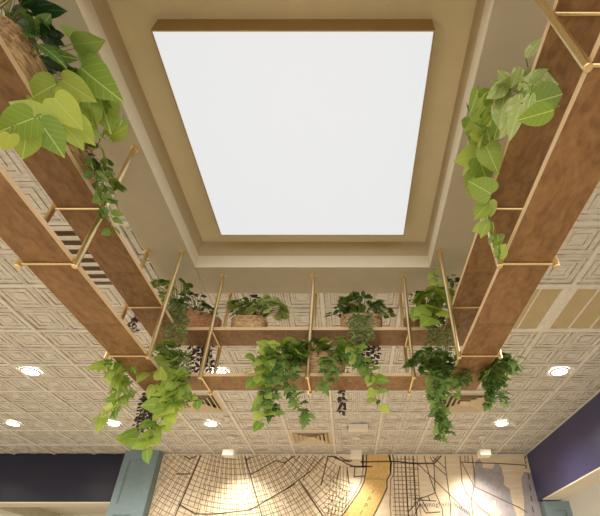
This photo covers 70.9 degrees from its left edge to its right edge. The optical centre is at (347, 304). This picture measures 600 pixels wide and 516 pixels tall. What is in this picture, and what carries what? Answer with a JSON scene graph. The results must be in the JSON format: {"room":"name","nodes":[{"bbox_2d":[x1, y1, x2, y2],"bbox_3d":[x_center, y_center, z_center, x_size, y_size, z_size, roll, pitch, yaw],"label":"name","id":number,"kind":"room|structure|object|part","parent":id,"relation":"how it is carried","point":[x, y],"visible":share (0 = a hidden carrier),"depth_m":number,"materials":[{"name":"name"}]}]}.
{"room":"restaurant","nodes":[
{"label":"restaurant","id":0,"kind":"room"},
{"bbox_2d":[0,507,108,513],"bbox_3d":[-7.395,3.786,8.528,9.210,0.100,4.750,0,-36,0],"label":"ceiling","id":1,"kind":"structure","parent":0,"point":[60,510],"depth_m":10.06,"materials":[{"name":"beige paint"}]},
{"bbox_2d":[0,507,58,515],"bbox_3d":[-7.300,3.907,8.440,0.200,0.200,4.750,0,-36,0],"label":"ceiling beam","id":2,"kind":"structure","parent":1,"relation":"attached to","point":[24,511],"depth_m":9.48,"materials":[{"name":"paint"}]},
{"bbox_2d":[0,453,541,514],"bbox_3d":[-4.640,3.683,5.482,14.720,3.485,0.300,0,-36,0],"label":"wall","id":3,"kind":"structure","parent":0,"point":[44,479],"depth_m":6.13,"materials":[{"name":"blue paint"}]},
{"bbox_2d":[164,454,524,454],"bbox_3d":[-0.055,2.259,6.301,5.450,0.007,0.010,0,-36,0],"label":"trim","id":4,"kind":"structure","parent":3,"relation":"attached to","point":[164,454],"depth_m":6.30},
{"bbox_2d":[148,455,541,515],"bbox_3d":[-0.045,3.389,5.496,5.480,2.777,0.022,0,-36,0],"label":"mural","id":5,"kind":"object","parent":3,"relation":"attached to","point":[186,485],"visible":1,"depth_m":6.04,"materials":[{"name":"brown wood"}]},
{"bbox_2d":[107,0,476,241],"bbox_3d":[-0.241,-0.943,2.364,1.698,0.075,1.687,0,-36,0],"label":"ceiling","id":6,"kind":"structure","parent":0,"point":[135,19],"depth_m":2.00,"materials":[{"name":"paint"}]},
{"bbox_2d":[151,19,434,235],"bbox_3d":[-0.236,-0.863,2.313,1.218,0.115,1.218,0,-36,0],"label":"ceiling light panel","id":7,"kind":"object","parent":6,"relation":"attached to","point":[293,127],"visible":1,"depth_m":2.10,"materials":[{"name":"glowing white diffuser plastic"}]},
{"bbox_2d":[0,0,599,453],"bbox_3d":[-1.714,-0.647,2.542,17.603,0.285,9.548,0,-36,0],"label":"ceiling","id":8,"kind":"structure","parent":0,"point":[38,306],"depth_m":3.63,"materials":[{"name":"tile"}]},
{"bbox_2d":[0,0,10,8],"bbox_3d":[-1.190,-0.907,1.271,0.263,0.789,0.038,0,-36,0],"label":"hanger","id":9,"kind":"object","parent":8,"relation":"hanging from","point":[3,3],"visible":1,"depth_m":1.29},
{"bbox_2d":[4,421,21,426],"bbox_3d":[-4.220,1.502,5.262,0.184,0.011,0.184,0,-36,0],"label":"recessed light","id":10,"kind":"object","parent":8,"relation":"in","point":[10,423],"visible":1,"depth_m":5.25,"materials":[{"name":"white plastic"}]},
{"bbox_2d":[20,367,41,376],"bbox_3d":[-3.120,0.662,4.105,0.184,0.011,0.184,0,-36,0],"label":"recessed light","id":11,"kind":"object","parent":8,"relation":"in","point":[29,371],"visible":1,"depth_m":4.09,"materials":[{"name":"white"}]},
{"bbox_2d":[14,145,138,268],"bbox_3d":[-1.190,-0.467,1.876,0.263,0.789,0.038,0,-36,0],"label":"hanger","id":12,"kind":"object","parent":8,"relation":"hanging from","point":[19,263],"visible":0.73,"depth_m":1.78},
{"bbox_3d":[-1.302,-0.467,1.876,0.025,0.789,0.025,0,-36,0],"label":"rod","id":13,"kind":"part","parent":12,"relation":"part of","materials":[{"name":"gold metal"}]},
{"bbox_3d":[-1.077,-0.467,1.876,0.025,0.789,0.025,0,-36,0],"label":"rod","id":14,"kind":"part","parent":12,"relation":"part of","materials":[{"name":"gold metal"}]},
{"bbox_2d":[49,221,111,283],"bbox_3d":[-1.714,-0.336,2.793,0.580,0.073,0.579,0,-36,0],"label":"ceiling vent","id":15,"kind":"object","parent":8,"relation":"in","point":[66,234],"visible":0.2,"depth_m":2.79,"materials":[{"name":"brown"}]},
{"bbox_2d":[107,421,120,426],"bbox_3d":[-2.960,1.502,5.262,0.184,0.011,0.184,0,-36,0],"label":"recessed light","id":16,"kind":"object","parent":8,"relation":"in","point":[111,423],"visible":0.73,"depth_m":5.26,"materials":[{"name":"white"}]},
{"bbox_2d":[104,249,184,359],"bbox_3d":[-1.190,-0.028,2.480,0.263,0.789,0.038,0,-36,0],"label":"hanger","id":17,"kind":"object","parent":8,"relation":"hanging from","point":[163,307],"visible":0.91,"depth_m":2.44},
{"bbox_2d":[0,163,161,389],"bbox_3d":[-1.188,-0.320,1.464,0.196,0.022,2.892,0,-36,0],"label":"wooden shelf","id":18,"kind":"object","parent":17,"relation":"hanging from","point":[24,230],"visible":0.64,"depth_m":1.73,"materials":[{"name":"brown wood"}]},
{"bbox_2d":[86,359,137,433],"bbox_3d":[-1.319,0.515,2.357,0.228,0.442,0.399,5,-36,-7],"label":"pothos plant","id":19,"kind":"object","parent":18,"relation":"hanging from","point":[118,382],"visible":0.9,"depth_m":2.36,"materials":[{"name":"green plant"}]},
{"bbox_3d":[-1.301,0.495,2.395,0.123,0.351,0.366,4,-36,-6],"label":"stem","id":20,"kind":"part","parent":19,"relation":"part of","materials":[{"name":"green"}]},
{"bbox_2d":[114,339,201,463],"bbox_3d":[-1.040,0.511,2.326,0.396,0.716,0.257,-20,-41,26],"label":"pothos plant","id":21,"kind":"object","parent":18,"relation":"on","point":[169,410],"visible":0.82,"depth_m":2.30,"materials":[{"name":"green plant"}]},
{"bbox_3d":[-1.024,0.515,2.387,0.379,0.641,0.138,0,-36,0],"label":"stem","id":22,"kind":"part","parent":21,"relation":"part of","materials":[{"name":"green"}]},
{"bbox_2d":[0,36,185,345],"bbox_3d":[-1.188,-0.581,1.653,0.196,0.022,2.892,0,-36,0],"label":"wooden shelf","id":23,"kind":"object","parent":17,"relation":"hanging from","point":[61,178],"visible":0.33,"depth_m":1.88,"materials":[{"name":"brown wood"}]},
{"bbox_2d":[0,14,47,81],"bbox_3d":[-1.180,-0.817,1.459,0.182,0.129,0.317,0,-36,0],"label":"wicker basket","id":24,"kind":"object","parent":23,"relation":"on","point":[19,46],"visible":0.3,"depth_m":1.41,"materials":[{"name":"brown wicker"}]},
{"bbox_2d":[1,0,67,74],"bbox_3d":[-1.141,-0.942,1.423,0.327,0.231,0.369,6,-36,-8],"label":"rubber plant","id":25,"kind":"object","parent":24,"relation":"in","point":[53,37],"visible":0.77,"depth_m":1.44,"materials":[{"name":"green plant"}]},
{"bbox_3d":[-1.145,-0.980,1.449,0.177,0.118,0.241,0,-36,0],"label":"stem","id":26,"kind":"part","parent":25,"relation":"part of","materials":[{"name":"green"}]},
{"bbox_2d":[20,7,105,79],"bbox_3d":[-1.036,-0.888,1.550,0.271,0.343,0.379,0,-36,0],"label":"leafy plant","id":27,"kind":"object","parent":24,"relation":"in","point":[83,42],"visible":0.38,"depth_m":1.45,"materials":[{"name":"green plant"}]},
{"bbox_3d":[-1.088,-0.883,1.552,0.131,0.224,0.297,10,-37,-14],"label":"stem","id":28,"kind":"part","parent":27,"relation":"part of","materials":[{"name":"green"}]},
{"bbox_2d":[0,53,129,165],"bbox_3d":[-1.012,-0.651,1.531,0.278,0.661,0.374,15,-39,-19],"label":"pothos plant","id":29,"kind":"object","parent":23,"relation":"on","point":[70,109],"visible":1,"depth_m":1.45,"materials":[{"name":"green plant"}]},
{"bbox_3d":[-1.044,-0.673,1.524,0.151,0.634,0.324,3,-36,-5],"label":"stem","id":30,"kind":"part","parent":29,"relation":"part of","materials":[{"name":"green"}]},
{"bbox_2d":[66,141,96,184],"bbox_3d":[-1.180,-0.611,1.742,0.182,0.129,0.297,0,-36,0],"label":"wicker basket","id":31,"kind":"object","parent":23,"relation":"on","point":[79,155],"visible":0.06,"depth_m":1.74,"materials":[{"name":"brown wicker"}]},
{"bbox_2d":[83,143,126,235],"bbox_3d":[-1.102,-0.506,1.793,0.241,0.319,0.340,0,-36,0],"label":"trailing plant","id":32,"kind":"object","parent":31,"relation":"in","point":[103,212],"visible":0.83,"depth_m":1.79,"materials":[{"name":"green plant"}]},
{"bbox_3d":[-1.105,-0.504,1.810,0.150,0.246,0.310,0,-36,0],"label":"stem","id":33,"kind":"part","parent":32,"relation":"part of","materials":[{"name":"green"}]},
{"bbox_2d":[158,298,189,367],"bbox_3d":[-1.082,0.189,2.618,0.217,0.511,0.150,0,-36,0],"label":"plant","id":34,"kind":"object","parent":23,"relation":"hanging from","point":[182,306],"visible":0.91,"depth_m":2.59,"materials":[{"name":"green plant"}]},
{"bbox_3d":[-1.302,-0.028,2.480,0.025,0.789,0.025,0,-36,0],"label":"rod","id":35,"kind":"part","parent":17,"relation":"part of","materials":[{"name":"gold metal"}]},
{"bbox_3d":[-1.077,-0.028,2.480,0.025,0.789,0.025,0,-36,0],"label":"rod","id":36,"kind":"part","parent":17,"relation":"part of","materials":[{"name":"gold metal"}]},
{"bbox_2d":[183,392,227,411],"bbox_3d":[-1.714,1.093,4.755,0.579,0.079,0.579,0,-36,0],"label":"ceiling vent","id":37,"kind":"object","parent":8,"relation":"in","point":[210,403],"visible":0.48,"depth_m":4.82,"materials":[{"name":"metal"}]},
{"bbox_2d":[203,421,217,426],"bbox_3d":[-1.730,1.508,5.270,0.184,0.011,0.184,0,-36,0],"label":"recessed light","id":38,"kind":"object","parent":8,"relation":"in","point":[206,423],"visible":1,"depth_m":5.26,"materials":[{"name":"white"}]},
{"bbox_2d":[198,273,233,394],"bbox_3d":[-0.866,0.176,2.769,0.038,0.799,0.266,0,-36,0],"label":"hanger","id":39,"kind":"object","parent":8,"relation":"hanging from","point":[201,371],"visible":0.95,"depth_m":2.71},
{"bbox_3d":[-0.866,0.113,2.674,0.025,0.789,0.025,0,-36,0],"label":"rod","id":40,"kind":"part","parent":39,"relation":"part of","materials":[{"name":"gold metal"}]},
{"bbox_3d":[-0.866,0.243,2.862,0.025,0.799,0.025,0,-36,0],"label":"rod","id":41,"kind":"part","parent":39,"relation":"part of","materials":[{"name":"gold metal"}]},
{"bbox_2d":[210,368,228,372],"bbox_3d":[-1.272,0.672,4.120,0.184,0.011,0.184,0,-36,0],"label":"recessed light","id":42,"kind":"object","parent":8,"relation":"in","point":[220,370],"visible":0.29,"depth_m":4.08,"materials":[{"name":"white"}]},
{"bbox_2d":[222,436,235,457],"bbox_3d":[-1.594,1.921,5.639,0.150,0.250,0.165,0,-36,0],"label":"track spotlight","id":43,"kind":"object","parent":8,"relation":"hanging from","point":[226,453],"visible":1,"depth_m":5.56,"materials":[{"name":"white metal"}]},
{"bbox_2d":[75,0,493,267],"bbox_3d":[-0.241,-0.816,2.272,1.598,0.240,1.587,0,-36,0],"label":"trim","id":44,"kind":"structure","parent":8,"relation":"attached to","point":[99,19],"depth_m":2.48,"materials":[{"name":"beige paint"}]},
{"bbox_2d":[0,208,599,453],"bbox_3d":[-1.714,-0.542,2.459,17.631,0.008,9.559,0,-36,0],"label":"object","id":45,"kind":"structure","parent":8,"relation":"attached to","point":[597,249],"depth_m":4.75,"materials":[{"name":"metal"}]},
{"bbox_2d":[288,431,332,444],"bbox_3d":[-0.500,1.807,5.737,0.579,0.079,0.579,0,-36,0],"label":"ceiling vent","id":46,"kind":"object","parent":8,"relation":"in","point":[297,437],"visible":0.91,"depth_m":5.74,"materials":[{"name":"metal"}]},
{"bbox_2d":[305,273,317,394],"bbox_3d":[-0.238,0.176,2.769,0.038,0.799,0.266,0,-36,0],"label":"hanger","id":47,"kind":"object","parent":8,"relation":"hanging from","point":[313,300],"visible":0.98,"depth_m":2.69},
{"bbox_2d":[177,327,443,345],"bbox_3d":[-0.239,0.211,2.744,1.705,0.022,0.199,0,-36,0],"label":"wooden shelf","id":48,"kind":"object","parent":47,"relation":"on","point":[195,336],"visible":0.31,"depth_m":2.71,"materials":[{"name":"brown wood"}]},
{"bbox_2d":[127,314,214,372],"bbox_3d":[-1.212,0.254,2.801,0.694,0.484,0.119,0,-36,0],"label":"vine","id":49,"kind":"object","parent":48,"relation":"on","point":[194,350],"visible":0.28,"depth_m":2.79,"materials":[{"name":"black plant"}]},
{"bbox_2d":[132,390,165,432],"bbox_3d":[-1.193,0.602,2.563,0.212,0.350,0.092,0,-36,0],"label":"vine","id":50,"kind":"object","parent":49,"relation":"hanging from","point":[142,415],"visible":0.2,"depth_m":2.54,"materials":[{"name":"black plant"}]},
{"bbox_2d":[168,306,221,326],"bbox_3d":[-1.030,0.137,2.780,0.357,0.139,0.177,17,-39,-22],"label":"wicker basket","id":51,"kind":"object","parent":48,"relation":"on","point":[196,320],"visible":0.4,"depth_m":2.73,"materials":[{"name":"brown wicker"}]},
{"bbox_2d":[150,278,193,302],"bbox_3d":[-1.184,-0.107,2.791,0.301,0.177,0.252,0,-36,0],"label":"leafy plant","id":52,"kind":"object","parent":51,"relation":"in","point":[161,282],"visible":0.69,"depth_m":2.80,"materials":[{"name":"green plant"}]},
{"bbox_3d":[-1.183,-0.087,2.797,0.232,0.152,0.183,0,-36,0],"label":"stem","id":53,"kind":"part","parent":52,"relation":"part of","materials":[{"name":"green"}]},
{"bbox_2d":[173,292,211,310],"bbox_3d":[-1.048,-0.010,2.800,0.319,0.144,0.198,0,-36,0],"label":"rubber plant","id":54,"kind":"object","parent":51,"relation":"in","point":[203,303],"visible":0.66,"depth_m":2.83,"materials":[{"name":"green plant"}]},
{"bbox_3d":[-1.052,-0.011,2.821,0.164,0.112,0.102,0,-36,0],"label":"stem","id":55,"kind":"part","parent":54,"relation":"part of","materials":[{"name":"green"}]},
{"bbox_2d":[195,306,218,314],"bbox_3d":[-0.947,0.060,2.785,0.158,0.094,0.125,13,-38,-17],"label":"leafy plant","id":56,"kind":"object","parent":51,"relation":"in","point":[204,307],"visible":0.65,"depth_m":2.79,"materials":[{"name":"green plant"}]},
{"bbox_2d":[231,315,267,326],"bbox_3d":[-0.660,0.155,2.780,0.242,0.109,0.167,0,-36,0],"label":"wicker basket","id":57,"kind":"object","parent":48,"relation":"on","point":[237,320],"visible":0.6,"depth_m":2.73,"materials":[{"name":"brown wicker"}]},
{"bbox_2d":[226,297,255,318],"bbox_3d":[-0.717,0.027,2.814,0.223,0.148,0.203,0,-36,0],"label":"leafy plant","id":58,"kind":"object","parent":57,"relation":"in","point":[232,305],"visible":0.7,"depth_m":2.80,"materials":[{"name":"green plant"}]},
{"bbox_3d":[-0.717,0.019,2.829,0.116,0.118,0.119,0,-36,0],"label":"stem","id":59,"kind":"part","parent":58,"relation":"part of","materials":[{"name":"green"}]},
{"bbox_2d":[240,294,266,314],"bbox_3d":[-0.629,-0.012,2.835,0.187,0.126,0.164,-24,-42,29],"label":"rubber plant","id":60,"kind":"object","parent":57,"relation":"in","point":[255,295],"visible":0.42,"depth_m":2.83,"materials":[{"name":"green plant"}]},
{"bbox_2d":[240,294,289,320],"bbox_3d":[-0.553,0.034,2.764,0.340,0.156,0.241,0,-36,0],"label":"leafy plant","id":61,"kind":"object","parent":57,"relation":"in","point":[283,313],"visible":0.98,"depth_m":2.77,"materials":[{"name":"green plant"}]},
{"bbox_3d":[-0.539,0.028,2.799,0.210,0.091,0.107,0,-36,0],"label":"stem","id":62,"kind":"part","parent":61,"relation":"part of","materials":[{"name":"green"}]},
{"bbox_2d":[336,346,380,415],"bbox_3d":[0.078,0.404,2.701,0.305,0.636,0.101,0,-36,0],"label":"vine","id":63,"kind":"object","parent":48,"relation":"on","point":[373,351],"visible":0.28,"depth_m":2.74,"materials":[{"name":"black plant"}]},
{"bbox_2d":[346,310,375,346],"bbox_3d":[0.084,0.155,2.659,0.188,0.302,0.106,0,-36,0],"label":"plant","id":64,"kind":"object","parent":48,"relation":"on","point":[359,317],"visible":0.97,"depth_m":2.63,"materials":[{"name":"green plant"}]},
{"bbox_3d":[0.079,0.156,2.669,0.154,0.291,0.088,0,-36,0],"label":"stem","id":65,"kind":"part","parent":64,"relation":"part of","materials":[{"name":"green"}]},
{"bbox_2d":[340,313,382,326],"bbox_3d":[0.090,0.149,2.784,0.287,0.124,0.172,0,-36,0],"label":"wicker basket","id":66,"kind":"object","parent":48,"relation":"on","point":[377,320],"visible":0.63,"depth_m":2.74,"materials":[{"name":"brown wicker"}]},
{"bbox_2d":[325,291,375,317],"bbox_3d":[0.013,0.023,2.777,0.355,0.214,0.191,0,-36,0],"label":"rubber plant","id":67,"kind":"object","parent":66,"relation":"in","point":[343,308],"visible":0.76,"depth_m":2.79,"materials":[{"name":"green plant"}]},
{"bbox_3d":[0.019,0.019,2.794,0.262,0.137,0.088,-6,-36,8],"label":"stem","id":68,"kind":"part","parent":67,"relation":"part of","materials":[{"name":"green"}]},
{"bbox_2d":[337,290,396,318],"bbox_3d":[0.120,0.034,2.812,0.402,0.243,0.263,0,-36,0],"label":"leafy plant","id":69,"kind":"object","parent":66,"relation":"in","point":[342,301],"visible":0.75,"depth_m":2.80,"materials":[{"name":"green plant"}]},
{"bbox_3d":[0.118,0.021,2.815,0.318,0.173,0.139,0,-36,0],"label":"stem","id":70,"kind":"part","parent":69,"relation":"part of","materials":[{"name":"green"}]},
{"bbox_2d":[403,314,427,326],"bbox_3d":[0.480,0.151,2.783,0.217,0.119,0.168,0,-36,0],"label":"wicker basket","id":71,"kind":"object","parent":48,"relation":"on","point":[416,323],"visible":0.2,"depth_m":2.72,"materials":[{"name":"brown wicker"}]},
{"bbox_2d":[408,275,459,306],"bbox_3d":[0.605,-0.100,2.807,0.401,0.224,0.211,-16,-39,20],"label":"rubber plant","id":72,"kind":"object","parent":71,"relation":"in","point":[456,279],"visible":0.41,"depth_m":2.83,"materials":[{"name":"green plant"}]},
{"bbox_3d":[-0.238,0.243,2.862,0.025,0.799,0.025,0,-36,0],"label":"rod","id":73,"kind":"part","parent":47,"relation":"part of","materials":[{"name":"gold metal"}]},
{"bbox_2d":[179,373,450,389],"bbox_3d":[-0.239,0.472,2.554,1.705,0.022,0.199,0,-36,0],"label":"wooden shelf","id":74,"kind":"object","parent":47,"relation":"on","point":[215,381],"visible":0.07,"depth_m":2.54,"materials":[{"name":"brown wood"}]},
{"bbox_2d":[164,349,191,407],"bbox_3d":[-0.997,0.434,2.426,0.240,0.416,0.106,-15,-39,20],"label":"plant","id":75,"kind":"object","parent":74,"relation":"hanging from","point":[172,352],"visible":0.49,"depth_m":2.48,"materials":[{"name":"green plant"}]},
{"bbox_2d":[249,341,315,429],"bbox_3d":[-0.365,0.461,2.399,0.388,0.536,0.218,0,-36,0],"label":"ivy plant","id":76,"kind":"object","parent":74,"relation":"on","point":[292,365],"visible":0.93,"depth_m":2.37,"materials":[{"name":"green plant"}]},
{"bbox_3d":[-0.370,0.453,2.432,0.311,0.471,0.142,0,-36,0],"label":"stem","id":77,"kind":"part","parent":76,"relation":"part of","materials":[{"name":"green"}]},
{"bbox_2d":[292,351,344,372],"bbox_3d":[-0.200,0.399,2.608,0.377,0.159,0.182,0,-36,0],"label":"wicker basket","id":78,"kind":"object","parent":74,"relation":"on","point":[314,368],"visible":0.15,"depth_m":2.55,"materials":[{"name":"brown wicker"}]},
{"bbox_2d":[243,336,389,431],"bbox_3d":[-0.183,0.453,2.422,0.835,0.614,0.209,1,-36,-2],"label":"pothos plant","id":79,"kind":"object","parent":78,"relation":"in","point":[252,382],"visible":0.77,"depth_m":2.42,"materials":[{"name":"green plant"}]},
{"bbox_2d":[295,337,341,395],"bbox_3d":[-0.185,0.351,2.491,0.305,0.439,0.189,0,-36,0],"label":"ivy plant","id":80,"kind":"object","parent":78,"relation":"in","point":[324,386],"visible":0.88,"depth_m":2.43,"materials":[{"name":"green plant"}]},
{"bbox_3d":[-0.190,0.367,2.502,0.222,0.343,0.127,0,-36,0],"label":"stem","id":81,"kind":"part","parent":80,"relation":"part of","materials":[{"name":"green"}]},
{"bbox_2d":[333,338,381,404],"bbox_3d":[0.056,0.379,2.437,0.332,0.450,0.127,-11,-37,15],"label":"trailing plant","id":82,"kind":"object","parent":78,"relation":"in","point":[359,364],"visible":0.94,"depth_m":2.46,"materials":[{"name":"green plant"}]},
{"bbox_2d":[351,437,361,458],"bbox_3d":[0.110,1.946,5.672,0.150,0.250,0.165,0,-36,0],"label":"track spotlight","id":83,"kind":"object","parent":8,"relation":"hanging from","point":[355,454],"visible":1,"depth_m":5.59,"materials":[{"name":"white metal"}]},
{"bbox_2d":[347,424,368,431],"bbox_3d":[0.130,1.582,5.321,0.280,0.075,0.170,0,-36,0],"label":"box","id":84,"kind":"object","parent":8,"relation":"attached to","point":[351,427],"visible":1,"depth_m":5.26,"materials":[{"name":"white plastic"}]},
{"bbox_2d":[398,273,415,394],"bbox_3d":[0.386,0.176,2.769,0.038,0.799,0.266,0,-36,0],"label":"hanger","id":85,"kind":"object","parent":8,"relation":"hanging from","point":[403,275],"visible":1,"depth_m":2.73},
{"bbox_3d":[0.386,0.243,2.862,0.025,0.799,0.025,0,-36,0],"label":"rod","id":86,"kind":"part","parent":85,"relation":"part of","materials":[{"name":"gold metal"}]},
{"bbox_3d":[0.386,0.113,2.674,0.025,0.789,0.025,0,-36,0],"label":"rod","id":87,"kind":"part","parent":85,"relation":"part of","materials":[{"name":"gold metal"}]},
{"bbox_2d":[439,392,487,411],"bbox_3d":[1.321,1.093,4.755,0.579,0.079,0.579,0,-36,0],"label":"ceiling vent","id":88,"kind":"object","parent":8,"relation":"in","point":[469,401],"visible":0.52,"depth_m":4.77,"materials":[{"name":"metal"}]},
{"bbox_3d":[1.321,1.121,4.735,0.110,0.006,0.110,0,-36,0],"label":"plate","id":89,"kind":"part","parent":88,"relation":"part of","materials":[{"name":"metal"}]},
{"bbox_2d":[437,249,502,359],"bbox_3d":[0.710,-0.028,2.480,0.262,0.789,0.038,0,-36,0],"label":"hanger","id":90,"kind":"object","parent":8,"relation":"hanging from","point":[440,251],"visible":0.65,"depth_m":2.42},
{"bbox_3d":[0.598,-0.028,2.480,0.025,0.789,0.025,0,-36,0],"label":"rod","id":91,"kind":"part","parent":90,"relation":"part of","materials":[{"name":"gold metal"}]},
{"bbox_3d":[0.822,-0.028,2.480,0.025,0.789,0.025,0,-36,0],"label":"rod","id":92,"kind":"part","parent":90,"relation":"part of","materials":[{"name":"gold metal"}]},
{"bbox_2d":[440,0,599,345],"bbox_3d":[0.710,-0.581,1.653,0.196,0.022,2.892,0,-36,0],"label":"wooden shelf","id":93,"kind":"object","parent":90,"relation":"hanging from","point":[523,156],"visible":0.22,"depth_m":1.64,"materials":[{"name":"brown wood"}]},
{"bbox_2d":[410,266,454,326],"bbox_3d":[0.544,-0.038,2.657,0.335,0.510,0.261,-10,-37,13],"label":"pothos plant","id":94,"kind":"object","parent":93,"relation":"on","point":[426,312],"visible":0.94,"depth_m":2.61,"materials":[{"name":"green plant"}]},
{"bbox_3d":[0.534,-0.042,2.712,0.209,0.439,0.172,-12,-38,16],"label":"stem","id":95,"kind":"part","parent":94,"relation":"part of","materials":[{"name":"green"}]},
{"bbox_2d":[422,316,460,358],"bbox_3d":[0.579,0.172,2.614,0.256,0.384,0.105,-7,-37,10],"label":"plant","id":96,"kind":"object","parent":93,"relation":"on","point":[441,319],"visible":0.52,"depth_m":2.58,"materials":[{"name":"green plant"}]},
{"bbox_3d":[0.571,0.170,2.610,0.231,0.364,0.079,-12,-38,16],"label":"stem","id":97,"kind":"part","parent":96,"relation":"part of","materials":[{"name":"green"}]},
{"bbox_2d":[454,85,507,261],"bbox_3d":[0.546,-0.557,1.667,0.197,0.803,0.427,0,-36,0],"label":"pothos plant","id":98,"kind":"object","parent":93,"relation":"on","point":[479,159],"visible":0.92,"depth_m":1.66,"materials":[{"name":"green plant"}]},
{"bbox_3d":[0.587,-0.565,1.664,0.115,0.794,0.355,0,-36,0],"label":"stem","id":99,"kind":"part","parent":98,"relation":"part of","materials":[{"name":"green"}]},
{"bbox_2d":[486,38,558,140],"bbox_3d":[0.597,-0.732,1.435,0.240,0.440,0.192,-26,-43,31],"label":"leafy plant","id":100,"kind":"object","parent":93,"relation":"on","point":[505,110],"visible":0.93,"depth_m":1.41,"materials":[{"name":"green plant"}]},
{"bbox_3d":[0.595,-0.718,1.423,0.086,0.294,0.189,0,-36,0],"label":"stem","id":101,"kind":"part","parent":100,"relation":"part of","materials":[{"name":"green"}]},
{"bbox_2d":[517,81,562,125],"bbox_3d":[0.573,-0.577,1.222,0.227,0.293,0.095,23,-42,-28],"label":"pothos plant","id":102,"kind":"object","parent":93,"relation":"on","point":[548,94],"visible":1,"depth_m":1.12,"materials":[{"name":"green plant"}]},
{"bbox_2d":[451,34,599,389],"bbox_3d":[0.710,-0.320,1.464,0.196,0.022,2.892,0,-36,0],"label":"wooden shelf","id":103,"kind":"object","parent":90,"relation":"hanging from","point":[568,175],"visible":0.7,"depth_m":1.47,"materials":[{"name":"brown wood"}]},
{"bbox_2d":[402,346,475,442],"bbox_3d":[0.525,0.509,2.354,0.417,0.561,0.224,0,-36,0],"label":"ivy plant","id":104,"kind":"object","parent":103,"relation":"hanging from","point":[439,368],"visible":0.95,"depth_m":2.38,"materials":[{"name":"green plant"}]},
{"bbox_3d":[0.536,0.506,2.373,0.353,0.527,0.174,0,-36,0],"label":"stem","id":105,"kind":"part","parent":104,"relation":"part of","materials":[{"name":"green"}]},
{"bbox_2d":[477,352,526,411],"bbox_3d":[0.865,0.433,2.384,0.255,0.339,0.479,0,-36,0],"label":"ivy plant","id":106,"kind":"object","parent":103,"relation":"on","point":[495,376],"visible":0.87,"depth_m":2.40,"materials":[{"name":"green plant"}]},
{"bbox_3d":[0.860,0.425,2.399,0.166,0.284,0.454,0,-36,0],"label":"stem","id":107,"kind":"part","parent":106,"relation":"part of","materials":[{"name":"green"}]},
{"bbox_2d":[477,436,491,457],"bbox_3d":[1.826,1.921,5.639,0.150,0.250,0.165,0,-36,0],"label":"track spotlight","id":108,"kind":"object","parent":8,"relation":"hanging from","point":[482,453],"visible":1,"depth_m":5.56,"materials":[{"name":"white plastic"}]},
{"bbox_2d":[494,421,509,426],"bbox_3d":[1.940,1.502,5.262,0.184,0.011,0.184,0,-36,0],"label":"recessed light","id":109,"kind":"object","parent":8,"relation":"in","point":[499,423],"visible":1,"depth_m":5.25,"materials":[{"name":"white"}]},
{"bbox_2d":[463,146,559,268],"bbox_3d":[0.710,-0.467,1.876,0.262,0.789,0.038,0,-36,0],"label":"hanger","id":110,"kind":"object","parent":8,"relation":"hanging from","point":[554,263],"visible":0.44,"depth_m":1.65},
{"bbox_3d":[0.598,-0.467,1.876,0.025,0.789,0.025,0,-36,0],"label":"rod","id":111,"kind":"part","parent":110,"relation":"part of","materials":[{"name":"gold metal"}]},
{"bbox_3d":[0.822,-0.467,1.876,0.025,0.789,0.025,0,-36,0],"label":"rod","id":112,"kind":"part","parent":110,"relation":"part of","materials":[{"name":"gold metal"}]},
{"bbox_2d":[512,287,569,330],"bbox_3d":[1.321,0.041,3.269,0.579,0.012,0.615,0,-36,0],"label":"vent panel","id":113,"kind":"object","parent":8,"relation":"attached to","point":[544,300],"visible":0.44,"depth_m":3.25,"materials":[{"name":"metal"}]},
{"bbox_2d":[549,367,569,376],"bbox_3d":[2.080,0.662,4.105,0.184,0.011,0.184,0,-36,0],"label":"recessed light","id":114,"kind":"object","parent":8,"relation":"in","point":[560,371],"visible":1,"depth_m":4.09,"materials":[{"name":"white"}]},
{"bbox_2d":[534,0,599,72],"bbox_3d":[0.710,-0.907,1.271,0.262,0.789,0.038,0,-36,0],"label":"hanger","id":115,"kind":"object","parent":8,"relation":"hanging from","point":[569,41],"visible":1,"depth_m":1.15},
{"bbox_2d":[544,287,599,330],"bbox_3d":[1.927,0.041,3.269,0.579,0.012,0.615,0,-36,0],"label":"vent panel","id":116,"kind":"object","parent":8,"relation":"attached to","point":[580,311],"visible":1,"depth_m":3.30,"materials":[{"name":"metal"}]},
{"bbox_2d":[0,482,599,515],"bbox_3d":[-1.376,5.297,7.886,21.546,3.700,2.969,-11,-37,15],"label":"wall","id":117,"kind":"structure","parent":0,"point":[586,502],"depth_m":6.04,"materials":[{"name":"beige paint"}]},
{"bbox_2d":[527,392,599,501],"bbox_3d":[2.850,-0.280,2.335,0.300,0.773,9.449,0,-36,0],"label":"wall","id":118,"kind":"structure","parent":0,"point":[566,463],"depth_m":5.14,"materials":[{"name":"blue paint"}]},
{"bbox_2d":[525,389,599,454],"bbox_3d":[2.686,-0.505,2.498,0.028,0.007,9.448,0,-36,0],"label":"trim","id":119,"kind":"structure","parent":118,"relation":"attached to","point":[598,391],"depth_m":5.13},
{"bbox_3d":[-1.500,3.899,2.730,21.000,0.100,19.000,0,-36,0],"label":"floor","id":120,"kind":"structure","parent":0,"visible":0},
{"bbox_2d":[106,450,163,515],"bbox_3d":[-3.038,3.576,5.263,0.495,3.400,0.179,0,-36,0],"label":"pilaster","id":121,"kind":"object","parent":120,"relation":"on","point":[133,492],"visible":0.85,"depth_m":5.91,"materials":[{"name":"blue paint"}]},
{"bbox_3d":[-3.075,3.465,5.246,0.250,2.960,0.011,0,-36,0],"label":"panel moulding","id":122,"kind":"part","parent":121,"relation":"part of","materials":[{"name":"blue paint"}]},
{"bbox_2d":[539,501,572,515],"bbox_3d":[2.890,3.881,5.091,0.360,2.705,0.200,0,-36,0],"label":"pilaster","id":123,"kind":"object","parent":120,"relation":"on","point":[548,508],"visible":0.98,"depth_m":5.76,"materials":[{"name":"blue paint"}]}
]}

